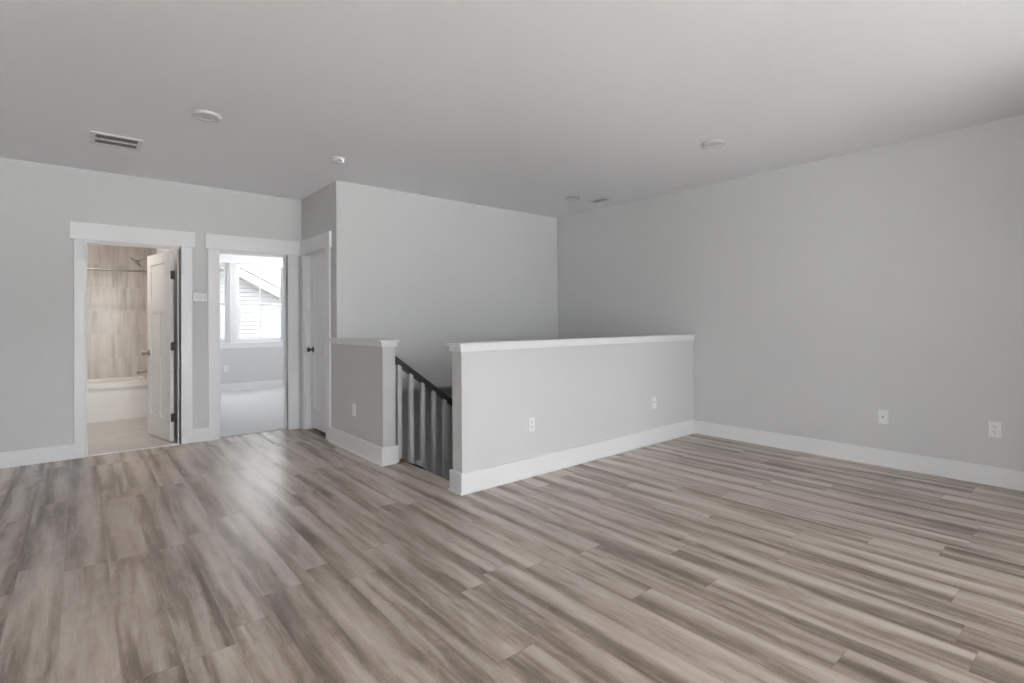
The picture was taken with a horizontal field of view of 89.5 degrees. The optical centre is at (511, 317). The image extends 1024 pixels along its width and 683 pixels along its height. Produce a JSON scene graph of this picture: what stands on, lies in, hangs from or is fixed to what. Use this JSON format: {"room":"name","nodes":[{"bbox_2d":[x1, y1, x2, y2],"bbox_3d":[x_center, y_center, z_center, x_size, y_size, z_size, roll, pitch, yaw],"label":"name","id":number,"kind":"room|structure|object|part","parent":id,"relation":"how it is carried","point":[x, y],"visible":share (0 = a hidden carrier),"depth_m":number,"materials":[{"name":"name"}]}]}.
{"room":"upstairs loft landing","nodes":[
{"label":"upstairs loft landing","id":0,"kind":"room"},
{"bbox_2d":[87,244,150,378],"bbox_3d":[-5.942,-0.010,7.168,1.720,2.740,0.100,0,-1,-40],"label":"wall","id":1,"kind":"structure","parent":0,"point":[116,300],"depth_m":7.36,"materials":[{"name":"tile"}]},
{"bbox_2d":[150,248,157,254],"bbox_3d":[-5.654,-0.239,6.832,1.530,2.290,0.790,0,-1,-40],"label":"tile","id":2,"kind":"structure","parent":1,"relation":"attached to","point":[153,251],"depth_m":7.32,"materials":[{"name":"beige tile"}]},
{"bbox_2d":[87,268,146,271],"bbox_3d":[-5.455,-0.620,6.593,1.510,0.064,0.064,0,-1,-40],"label":"shower curtain rod","id":3,"kind":"object","parent":2,"relation":"attached to","point":[87,268],"visible":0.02,"depth_m":6.79,"materials":[{"name":"silver metal"}]},
{"bbox_2d":[130,257,146,266],"bbox_3d":[-5.189,-0.779,7.248,0.267,0.162,0.180,0,-1,-40],"label":"shower fixture","id":4,"kind":"object","parent":2,"relation":"attached to","point":[132,259],"visible":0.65,"depth_m":7.20,"materials":[{"name":"silver metal"}]},
{"bbox_2d":[136,369,146,373],"bbox_3d":[-5.153,0.760,7.257,0.198,0.066,0.048,0,-1,-40],"label":"tub spout","id":5,"kind":"object","parent":2,"relation":"attached to","point":[142,370],"visible":0.66,"depth_m":7.22,"materials":[{"name":"silver metal"}]},
{"bbox_2d":[0,157,300,451],"bbox_3d":[-4.069,-0.041,4.994,4.164,2.740,0.120,0,-1,-40],"label":"wall","id":6,"kind":"structure","parent":0,"point":[39,202],"depth_m":4.82,"materials":[{"name":"grey paint"}]},
{"bbox_2d":[0,427,208,468],"bbox_3d":[-4.439,1.258,4.577,3.060,0.142,0.018,0,-1,-40],"label":"baseboard","id":7,"kind":"structure","parent":6,"relation":"attached to","point":[8,459],"depth_m":4.71,"materials":[{"name":"white paint"}]},
{"bbox_2d":[70,221,194,458],"bbox_3d":[-3.789,0.215,5.208,1.011,2.228,0.146,0,-1,-40],"label":"door frame","id":8,"kind":"structure","parent":6,"relation":"attached to","point":[81,232],"depth_m":5.08,"materials":[{"name":"white paint"}]},
{"bbox_2d":[193,293,206,301],"bbox_3d":[-3.332,-0.211,5.517,0.128,0.090,0.027,0,-1,-40],"label":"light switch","id":9,"kind":"object","parent":6,"relation":"attached to","point":[197,297],"visible":1,"depth_m":5.51,"materials":[{"name":"white plastic"}]},
{"bbox_2d":[205,231,331,440],"bbox_3d":[-2.593,0.209,5.592,1.132,2.228,1.091,0,-1,-40],"label":"door frame","id":10,"kind":"structure","parent":6,"relation":"attached to","point":[216,244],"depth_m":5.95,"materials":[{"name":"white paint"}]},
{"bbox_2d":[157,249,177,439],"bbox_3d":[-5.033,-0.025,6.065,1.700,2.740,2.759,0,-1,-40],"label":"door frame","id":11,"kind":"structure","parent":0,"point":[158,250],"depth_m":5.71,"materials":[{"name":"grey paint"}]},
{"bbox_2d":[141,251,174,441],"bbox_3d":[-3.892,0.309,5.718,0.727,2.025,0.177,-1,-1,39],"label":"door","id":12,"kind":"structure","parent":11,"relation":"in","point":[160,267],"depth_m":5.67,"materials":[{"name":"white paint"}]},
{"bbox_3d":[-4.161,0.407,5.867,0.066,0.066,0.071,-1,-1,39],"label":"knob","id":13,"kind":"part","parent":12,"relation":"part of","materials":[{"name":"silver metal"}]},
{"bbox_2d":[220,253,283,383],"bbox_3d":[-4.656,0.004,10.019,3.890,2.740,0.195,0,-1,-40],"label":"wall","id":14,"kind":"structure","parent":0,"point":[259,363],"depth_m":9.66,"materials":[{"name":"grey paint"}]},
{"bbox_2d":[220,263,228,342],"bbox_3d":[-5.591,-0.260,9.297,0.880,1.470,0.080,0,-1,-40],"label":"window","id":15,"kind":"structure","parent":14,"relation":"attached to","point":[225,265],"depth_m":9.54,"materials":[{"name":"white plastic"}]},
{"bbox_3d":[-5.605,-0.594,9.314,0.820,0.743,0.028,0,-1,-40],"label":"sash","id":16,"kind":"part","parent":15,"relation":"part of","materials":[{"name":"white plastic"}]},
{"bbox_3d":[-5.581,0.093,9.286,0.820,0.703,0.028,0,-1,-40],"label":"sash","id":17,"kind":"part","parent":15,"relation":"part of","materials":[{"name":"white plastic"}]},
{"bbox_2d":[220,380,283,391],"bbox_3d":[-4.600,1.291,9.968,3.870,0.145,0.018,0,-1,-40],"label":"baseboard","id":18,"kind":"structure","parent":14,"relation":"attached to","point":[273,383],"depth_m":9.71,"materials":[{"name":"white paint"}]},
{"bbox_2d":[236,264,282,342],"bbox_3d":[-4.835,-0.261,9.929,0.870,1.470,0.080,0,-1,-40],"label":"window","id":19,"kind":"structure","parent":14,"relation":"attached to","point":[238,266],"depth_m":9.91,"materials":[{"name":"white plastic"}]},
{"bbox_3d":[-4.850,-0.594,9.946,0.810,0.743,0.028,0,-1,-40],"label":"sash","id":20,"kind":"part","parent":19,"relation":"part of","materials":[{"name":"white plastic"}]},
{"bbox_3d":[-4.825,0.093,9.918,0.810,0.703,0.028,0,-1,-40],"label":"sash","id":21,"kind":"part","parent":19,"relation":"part of","materials":[{"name":"white plastic"}]},
{"bbox_2d":[301,180,395,447],"bbox_3d":[-1.788,-0.054,5.419,0.121,2.740,2.156,0,-1,-40],"label":"wall","id":22,"kind":"structure","parent":0,"point":[365,374],"depth_m":5.24,"materials":[{"name":"grey paint"}]},
{"bbox_2d":[307,253,325,432],"bbox_3d":[-2.190,0.285,5.871,0.106,2.015,0.668,0,-1,-40],"label":"door","id":23,"kind":"structure","parent":22,"relation":"in","point":[317,262],"depth_m":5.97,"materials":[{"name":"white paint"}]},
{"bbox_2d":[352,404,355,415],"bbox_3d":[-1.537,0.901,5.018,0.008,0.117,0.072,0,-1,-40],"label":"wall plate","id":24,"kind":"object","parent":22,"relation":"attached to","point":[353,405],"visible":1,"depth_m":5.01,"materials":[{"name":"white plastic"}]},
{"bbox_2d":[329,427,398,466],"bbox_3d":[-1.471,1.232,5.032,0.172,0.158,1.241,0,-1,-40],"label":"baseboard","id":25,"kind":"structure","parent":22,"relation":"attached to","point":[380,456],"depth_m":4.78,"materials":[{"name":"white paint"}]},
{"bbox_2d":[329,338,399,346],"bbox_3d":[-1.467,0.239,5.036,0.185,0.058,1.227,0,-1,-40],"label":"trim","id":26,"kind":"structure","parent":22,"relation":"on","point":[350,341],"depth_m":4.79,"materials":[{"name":"white paint"}]},
{"bbox_2d":[395,385,452,480],"bbox_3d":[-0.746,2.581,6.963,2.746,3.680,0.904,0,-1,-40],"label":"wall","id":27,"kind":"structure","parent":0,"point":[447,390],"depth_m":7.15,"materials":[{"name":"grey paint"}]},
{"bbox_2d":[347,182,557,390],"bbox_3d":[-0.608,1.496,6.426,3.222,5.840,0.120,0,-1,-40],"label":"wall","id":28,"kind":"structure","parent":0,"point":[426,273],"depth_m":6.18,"materials":[{"name":"grey paint"}]},
{"bbox_2d":[0,387,1023,682],"bbox_3d":[-1.053,1.418,3.806,7.266,0.260,14.020,0,-1,-40],"label":"floor","id":29,"kind":"structure","parent":0,"point":[278,556],"depth_m":2.64,"materials":[{"name":"brown wood"}]},
{"bbox_2d":[88,375,146,422],"bbox_3d":[-5.657,1.103,6.829,1.496,0.506,0.758,0,-1,-40],"label":"bathtub","id":30,"kind":"object","parent":29,"relation":"on","point":[114,398],"visible":0.38,"depth_m":6.79,"materials":[{"name":"white ceramic"}]},
{"bbox_2d":[88,375,146,389],"bbox_3d":[-5.658,1.043,6.829,1.496,0.386,0.758,0,-1,-40],"label":"basin","id":31,"kind":"object","parent":30,"relation":"in","point":[131,382],"depth_m":6.88,"materials":[{"name":"white ceramic"}]},
{"bbox_2d":[86,443,179,456],"bbox_3d":[-3.764,1.325,5.162,0.754,0.008,0.024,0,-1,-40],"label":"threshold","id":32,"kind":"object","parent":29,"relation":"on","point":[178,443],"visible":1,"depth_m":5.14,"materials":[{"name":"white paint"}]},
{"bbox_2d":[221,429,282,437],"bbox_3d":[-2.964,1.326,5.916,0.698,0.006,0.025,0,-1,-40],"label":"threshold","id":33,"kind":"object","parent":29,"relation":"on","point":[276,429],"visible":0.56,"depth_m":5.91,"materials":[{"name":"grey wood"}]},
{"bbox_2d":[397,458,449,481],"bbox_3d":[-0.684,1.303,4.323,0.104,0.054,0.954,0,-1,-45],"label":"stair nosing","id":34,"kind":"structure","parent":29,"relation":"on","point":[402,460],"depth_m":4.50,"materials":[{"name":"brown wood"}]},
{"bbox_2d":[0,0,1023,217],"bbox_3d":[-1.044,-1.501,3.887,7.386,0.120,14.370,0,-1,-40],"label":"ceiling","id":35,"kind":"structure","parent":0,"point":[526,106],"depth_m":3.26,"materials":[{"name":"white paint"}]},
{"bbox_2d":[90,131,143,151],"bbox_3d":[-3.196,-1.474,4.179,0.330,0.120,0.330,0,-1,-40],"label":"ceiling vent","id":36,"kind":"object","parent":35,"relation":"in","point":[116,141],"visible":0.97,"depth_m":4.21,"materials":[{"name":"white plastic"}]},
{"bbox_2d":[191,109,221,121],"bbox_3d":[-2.166,-1.425,3.665,0.186,0.020,0.186,0,-1,-40],"label":"recessed light","id":37,"kind":"object","parent":35,"relation":"in","point":[204,115],"visible":1,"depth_m":3.64,"materials":[{"name":"grey paint"}]},
{"bbox_2d":[331,156,344,164],"bbox_3d":[-1.566,-1.407,4.655,0.124,0.050,0.124,0,-1,-40],"label":"smoke detector","id":38,"kind":"object","parent":35,"relation":"attached to","point":[338,160],"visible":1,"depth_m":4.62,"materials":[{"name":"white plastic"}]},
{"bbox_2d":[566,196,579,199],"bbox_3d":[0.735,-1.430,6.221,0.176,0.012,0.176,0,-1,-40],"label":"recessed light","id":39,"kind":"object","parent":35,"relation":"in","point":[570,197],"visible":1,"depth_m":6.20,"materials":[{"name":"grey paint"}]},
{"bbox_2d":[586,197,612,203],"bbox_3d":[1.072,-1.432,6.340,0.180,0.010,0.280,0,-1,-40],"label":"ceiling vent","id":40,"kind":"object","parent":35,"relation":"in","point":[602,199],"visible":1,"depth_m":6.33,"materials":[{"name":"white plastic"}]},
{"bbox_2d":[702,139,725,148],"bbox_3d":[1.691,-1.448,4.322,0.186,0.020,0.186,0,-1,-40],"label":"recessed light","id":41,"kind":"object","parent":35,"relation":"in","point":[715,143],"visible":1,"depth_m":4.29,"materials":[{"name":"grey paint"}]},
{"bbox_2d":[452,340,693,472],"bbox_3d":[0.791,0.773,4.829,3.123,1.040,0.125,0,-1,-40],"label":"wall","id":42,"kind":"structure","parent":0,"point":[576,396],"depth_m":4.43,"materials":[{"name":"grey paint"}]},
{"bbox_2d":[528,417,534,431],"bbox_3d":[0.160,0.874,4.213,0.072,0.117,0.009,0,-1,-40],"label":"electrical outlet","id":43,"kind":"object","parent":42,"relation":"attached to","point":[531,420],"visible":1,"depth_m":4.21,"materials":[{"name":"white plastic"}]},
{"bbox_2d":[446,334,694,351],"bbox_3d":[0.775,0.224,4.824,3.155,0.062,0.189,0,-1,-40],"label":"trim","id":44,"kind":"structure","parent":42,"relation":"on","point":[542,343],"depth_m":4.41,"materials":[{"name":"white paint"}]},
{"bbox_2d":[448,419,694,495],"bbox_3d":[0.779,1.217,4.807,3.134,0.152,0.171,0,-1,-40],"label":"baseboard","id":45,"kind":"structure","parent":42,"relation":"attached to","point":[461,484],"depth_m":4.39,"materials":[{"name":"white paint"}]},
{"bbox_2d":[652,397,655,408],"bbox_3d":[1.456,0.879,5.296,0.072,0.117,0.009,0,-1,-40],"label":"wall plate","id":46,"kind":"object","parent":42,"relation":"attached to","point":[653,398],"visible":1,"depth_m":5.29,"materials":[{"name":"white plastic"}]},
{"bbox_2d":[557,114,1023,470],"bbox_3d":[3.198,1.453,4.479,0.120,5.840,9.900,0,-1,-40],"label":"wall","id":47,"kind":"structure","parent":0,"point":[817,298],"depth_m":4.63,"materials":[{"name":"grey paint"}]},
{"bbox_2d":[694,420,1023,490],"bbox_3d":[3.178,1.201,4.396,0.018,0.142,3.593,0,-1,-40],"label":"baseboard","id":48,"kind":"structure","parent":47,"relation":"attached to","point":[970,472],"depth_m":4.44,"materials":[{"name":"white paint"}]},
{"bbox_2d":[878,410,887,423],"bbox_3d":[3.166,0.852,4.411,0.016,0.117,0.072,0,-1,-40],"label":"plate","id":49,"kind":"object","parent":47,"relation":"attached to","point":[882,414],"visible":1,"depth_m":4.41,"materials":[{"name":"white plastic"}]},
{"bbox_2d":[988,421,1001,437],"bbox_3d":[3.620,0.842,3.874,0.009,0.117,0.072,0,-1,-40],"label":"electrical outlet","id":50,"kind":"object","parent":47,"relation":"attached to","point":[994,428],"visible":1,"depth_m":3.87,"materials":[{"name":"white plastic"}]},
{"bbox_3d":[32.105,4.021,-38.392,180.000,0.200,180.000,0,-1,-40],"label":"lawn","id":51,"kind":"structure","parent":0,"visible":0},
{"bbox_2d":[220,267,280,338],"bbox_3d":[-9.360,0.558,13.454,12.700,7.755,4.540,0,-1,-40],"label":"house","id":52,"kind":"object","parent":51,"relation":"on","point":[248,281],"visible":0.06,"depth_m":13.28,"materials":[{"name":"grey"}]},
{"bbox_3d":[0.121,2.979,5.552,3.226,2.850,2.126,0,-1,-40],"label":"wall","id":53,"kind":"structure","parent":0,"visible":0},
{"bbox_3d":[0.158,2.392,5.661,3.022,1.780,2.014,0,-1,-40],"label":"staircase","id":54,"kind":"structure","parent":53,"relation":"on","visible":0},
{"bbox_2d":[395,356,451,478],"bbox_3d":[-0.282,1.749,5.300,2.034,2.839,0.081,0,-1,-40],"label":"stair railing","id":55,"kind":"object","parent":54,"relation":"attached to","point":[400,365],"visible":0.17,"depth_m":4.84,"materials":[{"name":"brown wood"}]},
{"bbox_3d":[-0.331,1.077,5.281,1.934,1.495,0.062,0,-1,-40],"label":"handrail","id":56,"kind":"part","parent":55,"relation":"part of","materials":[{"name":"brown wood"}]}
]}

